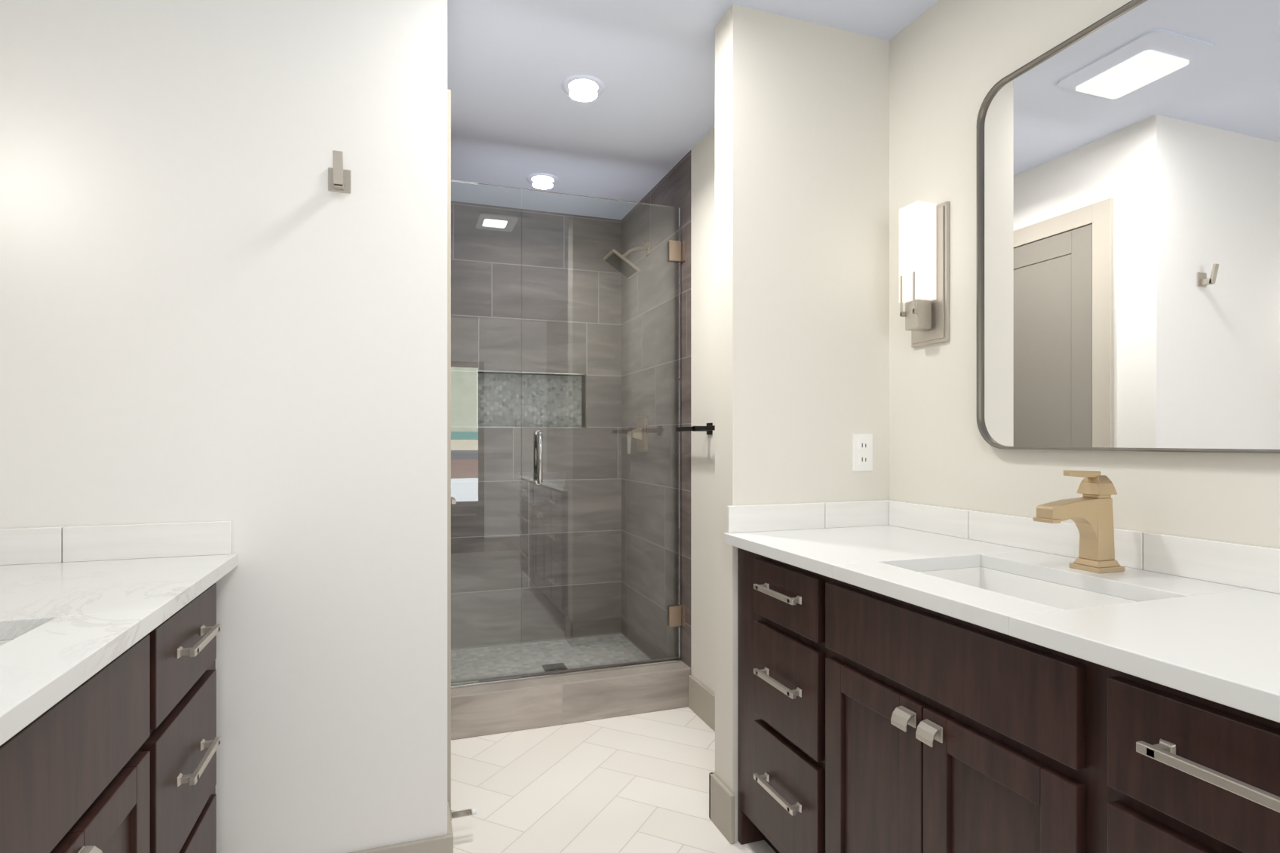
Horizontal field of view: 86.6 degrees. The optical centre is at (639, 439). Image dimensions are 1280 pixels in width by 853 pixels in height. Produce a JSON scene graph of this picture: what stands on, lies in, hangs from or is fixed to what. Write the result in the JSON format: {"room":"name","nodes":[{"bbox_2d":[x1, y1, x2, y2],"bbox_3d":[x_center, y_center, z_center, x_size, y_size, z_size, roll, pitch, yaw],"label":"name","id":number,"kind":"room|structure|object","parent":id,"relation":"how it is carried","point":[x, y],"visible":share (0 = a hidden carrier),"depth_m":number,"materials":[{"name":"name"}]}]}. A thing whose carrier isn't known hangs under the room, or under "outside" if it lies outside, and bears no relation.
{"room":"bathroom","nodes":[
{"label":"bathroom","id":0,"kind":"room"},
{"bbox_2d":[0,0,447,852],"bbox_3d":[-1.335,-0.050,2.542,1.065,2.440,2.000,0,0,-19],"label":"wall","id":1,"kind":"structure","parent":0,"point":[194,327],"depth_m":1.63,"materials":[{"name":"paint"}]},
{"bbox_2d":[328,150,350,193],"bbox_3d":[-0.737,-0.655,1.660,0.052,0.080,0.060,0,0,-19],"label":"robe hook","id":2,"kind":"object","parent":1,"relation":"attached to","point":[339,179],"visible":1,"depth_m":1.66,"materials":[{"name":"silver metal"}]},
{"bbox_2d":[447,89,456,816],"bbox_3d":[-0.644,0.085,2.284,0.066,2.170,0.722,0,0,-19],"label":"closet door","id":3,"kind":"structure","parent":1,"relation":"in","point":[450,500],"depth_m":1.94,"materials":[{"name":"paint"}]},
{"bbox_2d":[451,807,476,820],"bbox_3d":[-0.518,1.093,1.985,0.076,0.028,0.028,0,0,-19],"label":"door stop","id":4,"kind":"object","parent":1,"relation":"attached to","point":[472,811],"visible":0.89,"depth_m":1.98,"materials":[{"name":"silver metal"}]},
{"bbox_2d":[349,675,734,852],"bbox_3d":[0.051,1.100,0.619,2.417,0.140,4.335,0,0,-19],"label":"baseboard","id":5,"kind":"structure","parent":1,"relation":"attached to","point":[701,701],"depth_m":2.00,"materials":[{"name":"paint"}]},
{"bbox_2d":[451,633,650,682],"bbox_3d":[-0.479,1.143,3.349,1.082,0.055,0.840,0,0,-19],"label":"floor","id":6,"kind":"structure","parent":0,"point":[471,664],"depth_m":3.51,"materials":[{"name":"tile"}]},
{"bbox_2d":[451,706,776,852],"bbox_3d":[-0.131,1.220,1.140,2.717,0.100,5.740,0,0,-19],"label":"floor","id":7,"kind":"structure","parent":0,"point":[639,783],"depth_m":2.28,"materials":[{"name":"tile"}]},
{"bbox_2d":[0,520,237,852],"bbox_3d":[-0.936,0.616,0.679,0.590,1.108,1.778,0,0,-19],"label":"vanity","id":8,"kind":"object","parent":7,"relation":"on","point":[109,742],"visible":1,"depth_m":1.10,"materials":[{"name":"brown wood"}]},
{"bbox_2d":[451,200,621,650],"bbox_3d":[-0.633,-0.075,3.791,1.082,2.390,0.103,0,0,-19],"label":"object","id":9,"kind":"object","parent":7,"relation":"on","point":[571,297],"visible":0.95,"depth_m":3.76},
{"bbox_2d":[451,656,690,739],"bbox_3d":[-0.314,1.079,2.874,1.082,0.182,0.165,0,0,-19],"label":"shower curb","id":10,"kind":"object","parent":7,"relation":"on","point":[555,698],"visible":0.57,"depth_m":2.80,"materials":[{"name":"tile"}]},
{"bbox_2d":[451,179,521,684],"bbox_3d":[-0.661,-0.029,2.766,0.352,2.031,0.020,0,0,-19],"label":"glass","id":11,"kind":"object","parent":10,"relation":"on","point":[451,179],"depth_m":2.83,"materials":[{"name":"clear glass"}]},
{"bbox_2d":[723,469,1279,852],"bbox_3d":[0.796,0.616,1.251,0.590,1.108,1.718,0,0,-19],"label":"vanity","id":12,"kind":"object","parent":7,"relation":"on","point":[913,677],"visible":1,"depth_m":1.24,"materials":[{"name":"brown wood"}]},
{"bbox_2d":[603,241,650,279],"bbox_3d":[-0.060,-0.924,3.452,0.220,0.176,0.170,0,0,-19],"label":"shower head","id":13,"kind":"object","parent":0,"point":[619,262],"depth_m":3.44},
{"bbox_2d":[626,415,647,454],"bbox_3d":[-0.026,-0.025,3.560,0.085,0.200,0.160,0,0,-19],"label":"handle","id":14,"kind":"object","parent":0,"point":[640,434],"depth_m":3.54,"materials":[{"name":"silver metal"}]},
{"bbox_2d":[621,150,690,667],"bbox_3d":[0.063,-0.050,3.450,0.011,2.440,1.005,0,0,-19],"label":"shower tile","id":15,"kind":"structure","parent":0,"point":[650,298],"depth_m":3.36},
{"bbox_2d":[521,188,684,675],"bbox_3d":[-0.150,-0.031,2.945,0.724,2.027,0.119,0,0,-19],"label":"shower glass door","id":16,"kind":"structure","parent":15,"relation":"attached to","point":[676,249],"depth_m":3.03,"materials":[{"name":"clear glass"}]},
{"bbox_2d":[447,0,938,220],"bbox_3d":[-0.131,-1.320,1.140,2.717,0.100,5.740,0,0,-19],"label":"ceiling","id":17,"kind":"structure","parent":0,"point":[513,118],"depth_m":2.44,"materials":[{"name":"paint"}]},
{"bbox_2d":[526,172,558,186],"bbox_3d":[-0.474,-1.266,3.308,0.154,0.008,0.154,0,0,-19],"label":"recessed light","id":18,"kind":"object","parent":17,"relation":"in","point":[538,179],"visible":1,"depth_m":3.30,"materials":[{"name":"paint"}]},
{"bbox_2d":[561,74,604,98],"bbox_3d":[-0.203,-1.266,2.439,0.154,0.008,0.154,0,0,-19],"label":"recessed light","id":19,"kind":"object","parent":17,"relation":"in","point":[579,86],"visible":1,"depth_m":2.43,"materials":[{"name":"paint"}]},
{"bbox_2d":[690,125,715,694],"bbox_3d":[0.364,-0.050,3.166,0.390,2.440,1.940,0,0,-19],"label":"wall","id":20,"kind":"structure","parent":0,"point":[703,154],"depth_m":2.86,"materials":[{"name":"paint"}]},
{"bbox_2d":[675,423,715,434],"bbox_3d":[0.314,-0.045,2.603,0.074,0.048,0.750,0,0,-19],"label":"towel bar","id":21,"kind":"object","parent":20,"relation":"attached to","point":[710,428],"visible":0.45,"depth_m":2.77,"materials":[{"name":"black metal"}]},
{"bbox_2d":[715,3,889,840],"bbox_3d":[0.569,-0.050,2.146,0.674,2.440,0.120,0,0,-19],"label":"wall","id":22,"kind":"structure","parent":0,"point":[802,108],"depth_m":2.05,"materials":[{"name":"paint"}]},
{"bbox_2d":[853,433,872,471],"bbox_3d":[0.698,0.040,2.123,0.070,0.116,0.010,0,0,-19],"label":"outlet","id":23,"kind":"object","parent":22,"relation":"attached to","point":[862,443],"visible":1,"depth_m":2.12,"materials":[{"name":"plastic"}]},
{"bbox_2d":[889,0,1279,549],"bbox_3d":[1.426,-0.050,0.528,0.120,2.440,3.500,0,0,-19],"label":"wall","id":24,"kind":"structure","parent":0,"point":[943,65],"depth_m":1.85,"materials":[{"name":"paint"}]},
{"bbox_2d":[899,201,949,347],"bbox_3d":[0.812,-0.478,1.975,0.087,0.399,0.144,0,0,-19],"label":"sconce","id":25,"kind":"object","parent":24,"relation":"attached to","point":[924,227],"visible":1,"depth_m":1.94,"materials":[{"name":"white glass"}]},
{"bbox_2d":[976,0,1279,453],"bbox_3d":[1.030,-0.446,1.441,0.028,0.939,0.764,0,0,-19],"label":"mirror","id":26,"kind":"object","parent":24,"relation":"attached to","point":[1128,171],"visible":1,"depth_m":1.41,"materials":[{"name":"silver metal"}]}
]}

